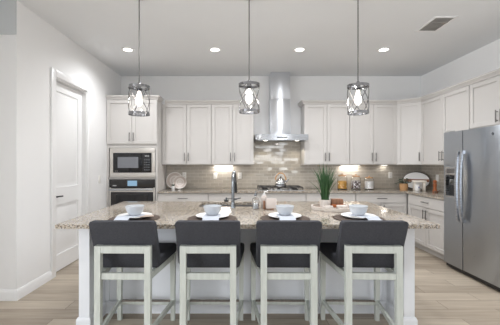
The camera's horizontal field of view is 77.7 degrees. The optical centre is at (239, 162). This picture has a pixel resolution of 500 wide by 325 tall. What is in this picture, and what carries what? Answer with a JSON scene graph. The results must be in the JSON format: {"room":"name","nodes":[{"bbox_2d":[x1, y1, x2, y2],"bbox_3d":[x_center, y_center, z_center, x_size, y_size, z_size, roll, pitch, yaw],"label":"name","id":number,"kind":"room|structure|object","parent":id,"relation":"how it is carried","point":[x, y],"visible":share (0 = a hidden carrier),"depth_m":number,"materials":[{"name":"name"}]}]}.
{"room":"kitchen","nodes":[
{"label":"kitchen","id":0,"kind":"room"},
{"bbox_2d":[0,35,4,289],"bbox_3d":[-4.195,-0.125,3.210,3.610,3.050,0.120,0,0,0],"label":"wall","id":1,"kind":"structure","parent":0,"point":[2,37],"depth_m":3.15,"materials":[{"name":"white paint"}]},
{"bbox_2d":[0,0,16,34],"bbox_3d":[-4.135,-1.475,3.144,3.730,0.350,0.012,0,0,0],"label":"trim","id":2,"kind":"structure","parent":1,"relation":"attached to","point":[8,8],"depth_m":3.14,"materials":[{"name":"grey paint"}]},
{"bbox_2d":[0,271,51,300],"bbox_3d":[-4.127,1.346,3.422,3.746,0.108,0.576,0,0,0],"label":"baseboard","id":3,"kind":"structure","parent":1,"relation":"attached to","point":[5,295],"depth_m":3.26,"materials":[{"name":"white wood"}]},
{"bbox_2d":[5,1,120,289],"bbox_3d":[-2.330,-0.125,4.535,0.120,3.050,2.770,0,0,0],"label":"wall","id":4,"kind":"structure","parent":0,"point":[37,46],"depth_m":3.39,"materials":[{"name":"white paint"}]},
{"bbox_2d":[56,81,81,271],"bbox_3d":[-2.320,0.178,4.193,0.101,2.420,0.750,0,0,0],"label":"door","id":5,"kind":"structure","parent":4,"relation":"in","point":[68,99],"depth_m":4.21,"materials":[{"name":"white wood"}]},
{"bbox_2d":[50,67,90,278],"bbox_3d":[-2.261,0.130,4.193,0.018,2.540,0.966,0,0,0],"label":"trim","id":6,"kind":"structure","parent":4,"relation":"attached to","point":[54,73],"depth_m":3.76,"materials":[{"name":"white wood"}]},
{"bbox_2d":[0,247,499,324],"bbox_3d":[-1.210,1.450,1.020,9.580,0.100,10.040,0,0,0],"label":"floor","id":7,"kind":"structure","parent":0,"point":[444,295],"depth_m":3.04,"materials":[{"name":"brown wood"}]},
{"bbox_2d":[89,220,176,324],"bbox_3d":[-0.838,0.910,2.493,0.532,0.980,0.609,0,0,1],"label":"bar stool","id":8,"kind":"object","parent":7,"relation":"on","point":[118,244],"visible":1,"depth_m":2.24,"materials":[{"name":"white wood"}]},
{"bbox_2d":[106,95,165,206],"bbox_3d":[-1.815,0.132,5.571,0.906,2.537,0.696,0,0,0],"label":"tall cabinet","id":9,"kind":"object","parent":7,"relation":"on","point":[124,130],"visible":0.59,"depth_m":5.27,"materials":[{"name":"white paint"}]},
{"bbox_2d":[109,179,154,205],"bbox_3d":[-1.827,0.650,5.481,0.766,0.720,0.599,0,0,0],"label":"wall oven","id":10,"kind":"object","parent":9,"relation":"in","point":[120,190],"visible":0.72,"depth_m":5.24,"materials":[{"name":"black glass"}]},
{"bbox_2d":[110,148,154,176],"bbox_3d":[-1.827,0.004,5.454,0.766,0.499,0.412,0,0,0],"label":"microwave","id":11,"kind":"object","parent":9,"relation":"in","point":[124,162],"visible":0.99,"depth_m":5.25,"materials":[{"name":"silver metal"}]},
{"bbox_2d":[158,193,207,200],"bbox_3d":[-0.973,0.962,5.586,0.862,0.876,0.666,0,0,0],"label":"base cabinet","id":12,"kind":"object","parent":7,"relation":"on","point":[161,196],"visible":0.12,"depth_m":5.29,"materials":[{"name":"white paint"}]},
{"bbox_2d":[175,220,243,324],"bbox_3d":[-0.228,0.910,2.493,0.532,0.980,0.609,0,0,0],"label":"bar stool","id":13,"kind":"object","parent":7,"relation":"on","point":[200,243],"visible":1,"depth_m":2.23,"materials":[{"name":"white wood"}]},
{"bbox_2d":[208,193,254,200],"bbox_3d":[-0.145,0.962,5.586,0.790,0.876,0.666,0,0,0],"label":"base cabinet","id":14,"kind":"object","parent":7,"relation":"on","point":[211,196],"visible":0.07,"depth_m":5.29,"materials":[{"name":"white paint"}]},
{"bbox_2d":[76,229,417,324],"bbox_3d":[0.057,0.962,3.205,2.833,0.876,1.271,0,0,0],"label":"kitchen island","id":15,"kind":"object","parent":7,"relation":"on","point":[132,289],"visible":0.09,"depth_m":2.89,"materials":[{"name":"white paint"}]},
{"bbox_2d":[55,201,439,228],"bbox_3d":[0.059,0.505,3.170,3.032,0.034,1.460,0,0,0],"label":"island countertop","id":16,"kind":"structure","parent":15,"relation":"on","point":[170,212],"depth_m":2.97,"materials":[{"name":"stone"}]},
{"bbox_2d":[108,214,159,219],"bbox_3d":[-0.915,0.484,2.694,0.434,0.008,0.433,0,0,0],"label":"placemat","id":17,"kind":"object","parent":16,"relation":"on","point":[155,217],"visible":0.33,"depth_m":2.65,"materials":[{"name":"brown fabric"}]},
{"bbox_2d":[114,214,144,219],"bbox_3d":[-0.940,0.465,2.631,0.135,0.029,0.246,0,0,20],"label":"napkin","id":18,"kind":"object","parent":17,"relation":"on","point":[125,217],"visible":0.69,"depth_m":2.57,"materials":[{"name":"white fabric"}]},
{"bbox_2d":[125,204,144,215],"bbox_3d":[-0.915,0.415,2.700,0.160,0.079,0.160,0,0,0],"label":"bowl","id":19,"kind":"object","parent":18,"relation":"on","point":[137,209],"visible":1,"depth_m":2.65,"materials":[{"name":"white ceramic"}]},
{"bbox_2d":[117,212,151,218],"bbox_3d":[-0.915,0.467,2.700,0.290,0.024,0.290,0,0,0],"label":"dinner plate","id":20,"kind":"object","parent":17,"relation":"on","point":[145,213],"visible":0.47,"depth_m":2.73,"materials":[{"name":"white ceramic"}]},
{"bbox_2d":[187,215,236,219],"bbox_3d":[-0.240,0.484,2.694,0.434,0.008,0.433,0,0,0],"label":"placemat","id":21,"kind":"object","parent":16,"relation":"on","point":[230,217],"visible":0.38,"depth_m":2.65,"materials":[{"name":"brown fabric"}]},
{"bbox_2d":[202,214,219,219],"bbox_3d":[-0.240,0.465,2.627,0.135,0.029,0.246,0,0,0],"label":"napkin","id":22,"kind":"object","parent":21,"relation":"on","point":[205,217],"visible":0.73,"depth_m":2.55,"materials":[{"name":"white fabric"}]},
{"bbox_2d":[203,204,221,215],"bbox_3d":[-0.240,0.415,2.700,0.160,0.079,0.160,0,0,0],"label":"bowl","id":23,"kind":"object","parent":22,"relation":"on","point":[212,209],"visible":1,"depth_m":2.65,"materials":[{"name":"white ceramic"}]},
{"bbox_2d":[196,212,228,218],"bbox_3d":[-0.240,0.467,2.700,0.290,0.024,0.290,0,0,0],"label":"dinner plate","id":24,"kind":"object","parent":21,"relation":"on","point":[200,215],"visible":0.44,"depth_m":2.73,"materials":[{"name":"white ceramic"}]},
{"bbox_2d":[201,205,251,206],"bbox_3d":[-0.140,0.637,3.615,0.664,0.226,0.394,0,0,0],"label":"sink","id":25,"kind":"object","parent":16,"relation":"in","point":[202,205],"visible":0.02,"depth_m":3.80,"materials":[{"name":"silver metal"}]},
{"bbox_2d":[230,170,240,207],"bbox_3d":[-0.046,0.287,3.415,0.114,0.403,0.226,0,0,0],"label":"faucet","id":26,"kind":"object","parent":16,"relation":"on","point":[234,177],"visible":1,"depth_m":3.32,"materials":[{"name":"metal"}]},
{"bbox_2d":[252,191,258,208],"bbox_3d":[0.165,0.394,3.260,0.074,0.189,0.074,0,0,45],"label":"soap bottle","id":27,"kind":"object","parent":16,"relation":"on","point":[255,201],"visible":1,"depth_m":3.23,"materials":[{"name":"clear glass"}]},
{"bbox_2d":[261,191,267,207],"bbox_3d":[0.262,0.399,3.360,0.071,0.178,0.071,0,0,37],"label":"lotion bottle","id":28,"kind":"object","parent":16,"relation":"on","point":[264,197],"visible":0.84,"depth_m":3.33,"materials":[{"name":"white plastic"}]},
{"bbox_2d":[263,198,276,209],"bbox_3d":[0.315,0.433,3.242,0.139,0.110,0.097,0,0,0],"label":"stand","id":29,"kind":"object","parent":16,"relation":"on","point":[271,203],"visible":0.89,"depth_m":3.23,"materials":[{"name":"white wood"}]},
{"bbox_2d":[260,215,309,219],"bbox_3d":[0.390,0.484,2.694,0.434,0.008,0.433,0,0,0],"label":"placemat","id":30,"kind":"object","parent":16,"relation":"on","point":[266,217],"visible":0.34,"depth_m":2.65,"materials":[{"name":"brown fabric"}]},
{"bbox_2d":[268,212,301,218],"bbox_3d":[0.390,0.467,2.700,0.290,0.024,0.290,0,0,0],"label":"dinner plate","id":31,"kind":"object","parent":30,"relation":"on","point":[274,215],"visible":0.49,"depth_m":2.73,"materials":[{"name":"white ceramic"}]},
{"bbox_2d":[276,214,295,219],"bbox_3d":[0.390,0.465,2.627,0.135,0.029,0.246,0,0,0],"label":"napkin","id":32,"kind":"object","parent":30,"relation":"on","point":[281,217],"visible":0.73,"depth_m":2.55,"materials":[{"name":"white fabric"}]},
{"bbox_2d":[276,204,293,215],"bbox_3d":[0.390,0.415,2.700,0.160,0.079,0.160,0,0,0],"label":"bowl","id":33,"kind":"object","parent":32,"relation":"on","point":[282,209],"visible":1,"depth_m":2.65,"materials":[{"name":"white ceramic"}]},
{"bbox_2d":[311,203,349,211],"bbox_3d":[0.975,0.471,3.250,0.448,0.034,0.448,0,0,0],"label":"round tray","id":34,"kind":"object","parent":16,"relation":"on","point":[316,206],"visible":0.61,"depth_m":3.08,"materials":[{"name":"beige"}]},
{"bbox_2d":[312,165,340,206],"bbox_3d":[0.900,0.231,3.296,0.329,0.487,0.366,0,0,40],"label":"potted grass","id":35,"kind":"object","parent":34,"relation":"on","point":[325,182],"depth_m":3.27,"materials":[{"name":"plant"}]},
{"bbox_2d":[319,199,330,206],"bbox_3d":[0.905,0.434,3.300,0.120,0.082,0.120,0,0,0],"label":"pot","id":36,"kind":"object","parent":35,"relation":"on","point":[322,202],"depth_m":3.26,"materials":[{"name":"ceramic"}]},
{"bbox_2d":[322,205,332,208],"bbox_3d":[0.895,0.458,3.160,0.110,0.034,0.110,0,0,0],"label":"dish","id":37,"kind":"object","parent":34,"relation":"on","point":[323,206],"visible":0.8,"depth_m":3.12,"materials":[{"name":"ceramic"}]},
{"bbox_3d":[1.035,0.459,3.320,0.124,0.032,0.090,0,0,0],"label":"wooden box","id":38,"kind":"object","parent":34,"relation":"on","visible":0},
{"bbox_2d":[330,198,342,203],"bbox_3d":[1.035,0.415,3.320,0.120,0.055,0.080,0,0,0],"label":"wooden box","id":39,"kind":"object","parent":38,"relation":"on","point":[333,200],"visible":0.96,"depth_m":3.28,"materials":[{"name":"brown wood"}]},
{"bbox_2d":[332,214,384,220],"bbox_3d":[1.030,0.484,2.694,0.434,0.008,0.433,0,0,0],"label":"placemat","id":40,"kind":"object","parent":16,"relation":"on","point":[339,217],"visible":0.38,"depth_m":2.65,"materials":[{"name":"brown fabric"}]},
{"bbox_2d":[341,212,375,218],"bbox_3d":[1.030,0.467,2.700,0.290,0.024,0.290,0,0,0],"label":"dinner plate","id":41,"kind":"object","parent":40,"relation":"on","point":[345,214],"visible":0.62,"depth_m":2.71,"materials":[{"name":"white ceramic"}]},
{"bbox_2d":[348,214,380,219],"bbox_3d":[1.062,0.465,2.634,0.135,0.029,0.246,0,0,-26],"label":"napkin","id":42,"kind":"object","parent":40,"relation":"on","point":[369,217],"visible":0.73,"depth_m":2.58,"materials":[{"name":"white fabric"}]},
{"bbox_2d":[349,204,367,215],"bbox_3d":[1.030,0.415,2.700,0.160,0.079,0.160,0,0,0],"label":"bowl","id":43,"kind":"object","parent":42,"relation":"on","point":[355,209],"visible":1,"depth_m":2.65,"materials":[{"name":"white ceramic"}]},
{"bbox_2d":[256,193,305,200],"bbox_3d":[0.689,0.962,5.586,0.874,0.876,0.666,0,0,0],"label":"base cabinet","id":44,"kind":"object","parent":7,"relation":"on","point":[279,196],"visible":0.02,"depth_m":5.29,"materials":[{"name":"white paint"}]},
{"bbox_2d":[250,220,321,324],"bbox_3d":[0.354,0.910,2.493,0.532,0.980,0.609,0,0,1],"label":"bar stool","id":45,"kind":"object","parent":7,"relation":"on","point":[279,243],"visible":1,"depth_m":2.24,"materials":[{"name":"white wood"}]},
{"bbox_2d":[306,193,354,200],"bbox_3d":[1.551,0.962,5.586,0.846,0.876,0.666,0,0,0],"label":"base cabinet","id":46,"kind":"object","parent":7,"relation":"on","point":[309,196],"visible":0.02,"depth_m":5.29,"materials":[{"name":"white paint"}]},
{"bbox_2d":[320,220,408,324],"bbox_3d":[0.970,0.910,2.493,0.532,0.980,0.609,0,0,2],"label":"bar stool","id":47,"kind":"object","parent":7,"relation":"on","point":[376,244],"visible":1,"depth_m":2.25,"materials":[{"name":"white wood"}]},
{"bbox_2d":[355,193,406,213],"bbox_3d":[2.413,0.962,5.586,0.875,0.876,0.666,0,0,0],"label":"base cabinet","id":48,"kind":"object","parent":7,"relation":"on","point":[394,201],"visible":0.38,"depth_m":5.29,"materials":[{"name":"white paint"}]},
{"bbox_2d":[408,194,443,259],"bbox_3d":[3.128,0.962,4.755,0.662,0.876,1.050,0,0,0],"label":"base cabinet","id":49,"kind":"object","parent":7,"relation":"on","point":[431,241],"visible":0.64,"depth_m":4.66,"materials":[{"name":"white paint"}]},
{"bbox_2d":[157,188,443,199],"bbox_3d":[1.027,0.505,5.072,4.862,0.034,1.693,0,0,0],"label":"countertop","id":50,"kind":"structure","parent":49,"relation":"on","point":[428,192],"depth_m":5.27,"materials":[{"name":"stone"}]},
{"bbox_2d":[166,172,181,187],"bbox_3d":[-1.235,0.335,5.851,0.316,0.305,0.091,0,0,0],"label":"decorative plate","id":51,"kind":"object","parent":50,"relation":"on","point":[169,180],"visible":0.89,"depth_m":5.87,"materials":[{"name":"white ceramic"}]},
{"bbox_2d":[173,176,185,188],"bbox_3d":[-1.125,0.366,5.793,0.250,0.241,0.075,0,0,0],"label":"decorative plate","id":52,"kind":"object","parent":50,"relation":"on","point":[179,181],"visible":0.99,"depth_m":5.80,"materials":[{"name":"white ceramic"}]},
{"bbox_2d":[257,185,304,190],"bbox_3d":[0.708,0.457,5.570,0.800,0.062,0.500,0,0,0],"label":"cooktop","id":53,"kind":"object","parent":50,"relation":"in","point":[259,187],"visible":0.98,"depth_m":5.46,"materials":[{"name":"silver metal"}]},
{"bbox_2d":[275,173,288,185],"bbox_3d":[0.743,0.303,5.594,0.218,0.246,0.199,0,0,39],"label":"kettle","id":54,"kind":"object","parent":53,"relation":"on","point":[280,181],"visible":1,"depth_m":5.54,"materials":[{"name":"silver metal"}]},
{"bbox_2d":[337,174,346,188],"bbox_3d":[1.880,0.346,5.700,0.172,0.284,0.172,0,0,0],"label":"glass jar","id":55,"kind":"object","parent":50,"relation":"on","point":[341,183],"visible":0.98,"depth_m":5.63,"materials":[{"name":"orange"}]},
{"bbox_2d":[351,174,360,188],"bbox_3d":[2.130,0.351,5.700,0.172,0.274,0.172,0,0,0],"label":"glass jar","id":56,"kind":"object","parent":50,"relation":"on","point":[355,180],"visible":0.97,"depth_m":5.63,"materials":[{"name":"white"}]},
{"bbox_2d":[364,176,373,188],"bbox_3d":[2.375,0.366,5.700,0.172,0.244,0.172,0,0,0],"label":"glass jar","id":57,"kind":"object","parent":50,"relation":"on","point":[368,181],"visible":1,"depth_m":5.63,"materials":[{"name":"white"}]},
{"bbox_2d":[395,178,410,189],"bbox_3d":[2.913,0.384,5.529,0.315,0.208,0.229,0,0,0],"label":"plant","id":58,"kind":"object","parent":50,"relation":"on","point":[403,185],"visible":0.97,"depth_m":5.48,"materials":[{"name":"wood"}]},
{"bbox_2d":[402,172,429,188],"bbox_3d":[3.206,0.327,5.646,0.442,0.318,0.078,0,0,32],"label":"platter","id":59,"kind":"object","parent":50,"relation":"on","point":[412,175],"visible":0.65,"depth_m":5.64,"materials":[{"name":"white ceramic"}]},
{"bbox_2d":[415,184,421,190],"bbox_3d":[3.081,0.435,5.354,0.110,0.105,0.086,0,0,31],"label":"mug","id":60,"kind":"object","parent":50,"relation":"on","point":[417,187],"visible":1,"depth_m":5.33,"materials":[{"name":"white ceramic"}]},
{"bbox_2d":[412,180,426,190],"bbox_3d":[3.155,0.402,5.460,0.216,0.172,0.100,0,0,17],"label":"stand","id":61,"kind":"object","parent":50,"relation":"on","point":[424,182],"visible":0.91,"depth_m":5.44,"materials":[{"name":"paint"}]},
{"bbox_2d":[432,180,436,191],"bbox_3d":[3.250,0.390,5.170,0.068,0.197,0.068,0,0,0],"label":"pepper mill","id":62,"kind":"object","parent":50,"relation":"on","point":[434,181],"visible":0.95,"depth_m":5.15,"materials":[{"name":"brown wood"}]},
{"bbox_2d":[444,123,499,290],"bbox_3d":[3.070,0.487,3.743,0.760,1.825,0.909,0,0,0],"label":"refrigerator","id":63,"kind":"object","parent":7,"relation":"on","point":[471,156],"visible":1,"depth_m":3.68,"materials":[{"name":"silver metal"}]},
{"bbox_2d":[17,0,499,75],"bbox_3d":[-1.270,-1.700,0.960,9.700,0.100,10.160,0,0,0],"label":"ceiling","id":64,"kind":"structure","parent":0,"point":[177,36],"depth_m":3.97,"materials":[{"name":"paint"}]},
{"bbox_2d":[121,47,134,51],"bbox_3d":[-1.640,-1.646,4.530,0.190,0.008,0.190,0,0,0],"label":"recessed light","id":65,"kind":"object","parent":64,"relation":"in","point":[125,49],"visible":1,"depth_m":4.52,"materials":[{"name":"grey"}]},
{"bbox_2d":[128,0,149,116],"bbox_3d":[-0.995,-1.059,3.060,0.208,1.182,0.208,0,0,0],"label":"pendant light","id":66,"kind":"object","parent":64,"relation":"hanging from","point":[139,89],"visible":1,"depth_m":3.05,"materials":[{"name":"silver metal"}]},
{"bbox_2d":[209,47,220,51],"bbox_3d":[-0.365,-1.646,4.530,0.190,0.008,0.190,0,0,0],"label":"recessed light","id":67,"kind":"object","parent":64,"relation":"in","point":[212,49],"visible":1,"depth_m":4.52,"materials":[{"name":"grey"}]},
{"bbox_2d":[239,0,259,113],"bbox_3d":[0.090,-1.070,3.060,0.208,1.160,0.208,0,0,0],"label":"pendant light","id":68,"kind":"object","parent":64,"relation":"hanging from","point":[249,86],"visible":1,"depth_m":3.04,"materials":[{"name":"silver metal"}]},
{"bbox_2d":[293,47,305,51],"bbox_3d":[0.870,-1.646,4.530,0.190,0.008,0.190,0,0,0],"label":"recessed light","id":69,"kind":"object","parent":64,"relation":"in","point":[298,49],"visible":1,"depth_m":4.52,"materials":[{"name":"grey"}]},
{"bbox_2d":[347,0,368,115],"bbox_3d":[1.165,-1.064,3.060,0.208,1.172,0.208,0,0,0],"label":"pendant light","id":70,"kind":"object","parent":64,"relation":"hanging from","point":[358,98],"visible":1,"depth_m":3.06,"materials":[{"name":"silver metal"}]},
{"bbox_2d":[377,47,390,51],"bbox_3d":[2.100,-1.646,4.530,0.190,0.008,0.190,0,0,0],"label":"recessed light","id":71,"kind":"object","parent":64,"relation":"in","point":[384,49],"visible":1,"depth_m":4.52,"materials":[{"name":"grey"}]},
{"bbox_2d":[415,16,457,31],"bbox_3d":[2.335,-1.646,3.700,0.260,0.008,0.400,0,0,0],"label":"ceiling vent","id":72,"kind":"object","parent":64,"relation":"in","point":[436,23],"visible":1,"depth_m":3.68,"materials":[{"name":"white metal"}]},
{"bbox_2d":[121,76,420,213],"bbox_3d":[0.595,-0.125,5.980,5.970,3.050,0.120,0,0,0],"label":"wall","id":73,"kind":"structure","parent":0,"point":[167,87],"depth_m":5.92,"materials":[{"name":"white paint"}]},
{"bbox_2d":[162,104,210,164],"bbox_3d":[-0.960,-0.504,5.726,0.888,1.092,0.386,0,0,0],"label":"upper cabinet","id":74,"kind":"object","parent":73,"relation":"attached to","point":[186,128],"visible":0.99,"depth_m":5.58,"materials":[{"name":"white paint"}]},
{"bbox_2d":[165,100,255,105],"bbox_3d":[-0.520,-1.084,5.726,1.644,0.066,0.385,0,0,0],"label":"crown molding","id":75,"kind":"structure","parent":74,"relation":"on","point":[166,101],"depth_m":5.56,"materials":[{"name":"white paint"}]},
{"bbox_2d":[211,104,253,164],"bbox_3d":[-0.134,-0.504,5.726,0.760,1.092,0.386,0,0,0],"label":"upper cabinet","id":76,"kind":"object","parent":73,"relation":"attached to","point":[232,132],"visible":0.97,"depth_m":5.58,"materials":[{"name":"white paint"}]},
{"bbox_2d":[254,72,307,141],"bbox_3d":[0.735,-1.018,5.665,0.930,1.262,0.506,0,0,0],"label":"range hood","id":77,"kind":"object","parent":73,"relation":"attached to","point":[279,82],"visible":1,"depth_m":5.63,"materials":[{"name":"silver metal"}]},
{"bbox_2d":[166,135,443,190],"bbox_3d":[1.029,-0.021,5.075,4.862,1.017,1.690,0,0,0],"label":"backsplash","id":78,"kind":"structure","parent":73,"relation":"attached to","point":[271,159],"depth_m":5.91,"materials":[{"name":"tile"}]},
{"bbox_2d":[301,104,348,164],"bbox_3d":[1.564,-0.504,5.726,0.812,1.092,0.386,0,0,0],"label":"upper cabinet","id":79,"kind":"object","parent":73,"relation":"attached to","point":[326,126],"visible":0.97,"depth_m":5.58,"materials":[{"name":"white paint"}]},
{"bbox_2d":[298,68,499,106],"bbox_3d":[2.565,-1.084,4.926,1.450,0.066,3.405,0,0,-40],"label":"crown molding","id":80,"kind":"structure","parent":79,"relation":"on","point":[494,73],"depth_m":5.26,"materials":[{"name":"white paint"}]},
{"bbox_2d":[349,104,396,164],"bbox_3d":[2.401,-0.504,5.726,0.858,1.092,0.386,0,0,0],"label":"upper cabinet","id":81,"kind":"object","parent":73,"relation":"attached to","point":[373,135],"visible":0.98,"depth_m":5.58,"materials":[{"name":"white paint"}]},
{"bbox_2d":[397,102,421,164],"bbox_3d":[3.142,-0.504,5.614,0.635,1.092,0.610,0,0,0],"label":"upper cabinet","id":82,"kind":"object","parent":73,"relation":"attached to","point":[408,114],"visible":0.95,"depth_m":5.45,"materials":[{"name":"white paint"}]},
{"bbox_2d":[421,39,499,96],"bbox_3d":[3.520,-0.125,0.960,0.120,3.050,9.920,0,0,0],"label":"wall","id":83,"kind":"structure","parent":0,"point":[485,59],"depth_m":4.78,"materials":[{"name":"white paint"}]},
{"bbox_2d":[421,86,470,164],"bbox_3d":[3.266,-0.504,4.768,0.386,1.092,1.125,0,0,0],"label":"upper cabinet","id":84,"kind":"object","parent":83,"relation":"attached to","point":[448,111],"visible":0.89,"depth_m":4.81,"materials":[{"name":"white paint"}]},
{"bbox_2d":[470,75,499,128],"bbox_3d":[3.266,-0.750,3.703,0.386,0.600,1.000,0,0,0],"label":"upper cabinet","id":85,"kind":"object","parent":83,"relation":"attached to","point":[484,95],"visible":0.94,"depth_m":3.94,"materials":[{"name":"white paint"}]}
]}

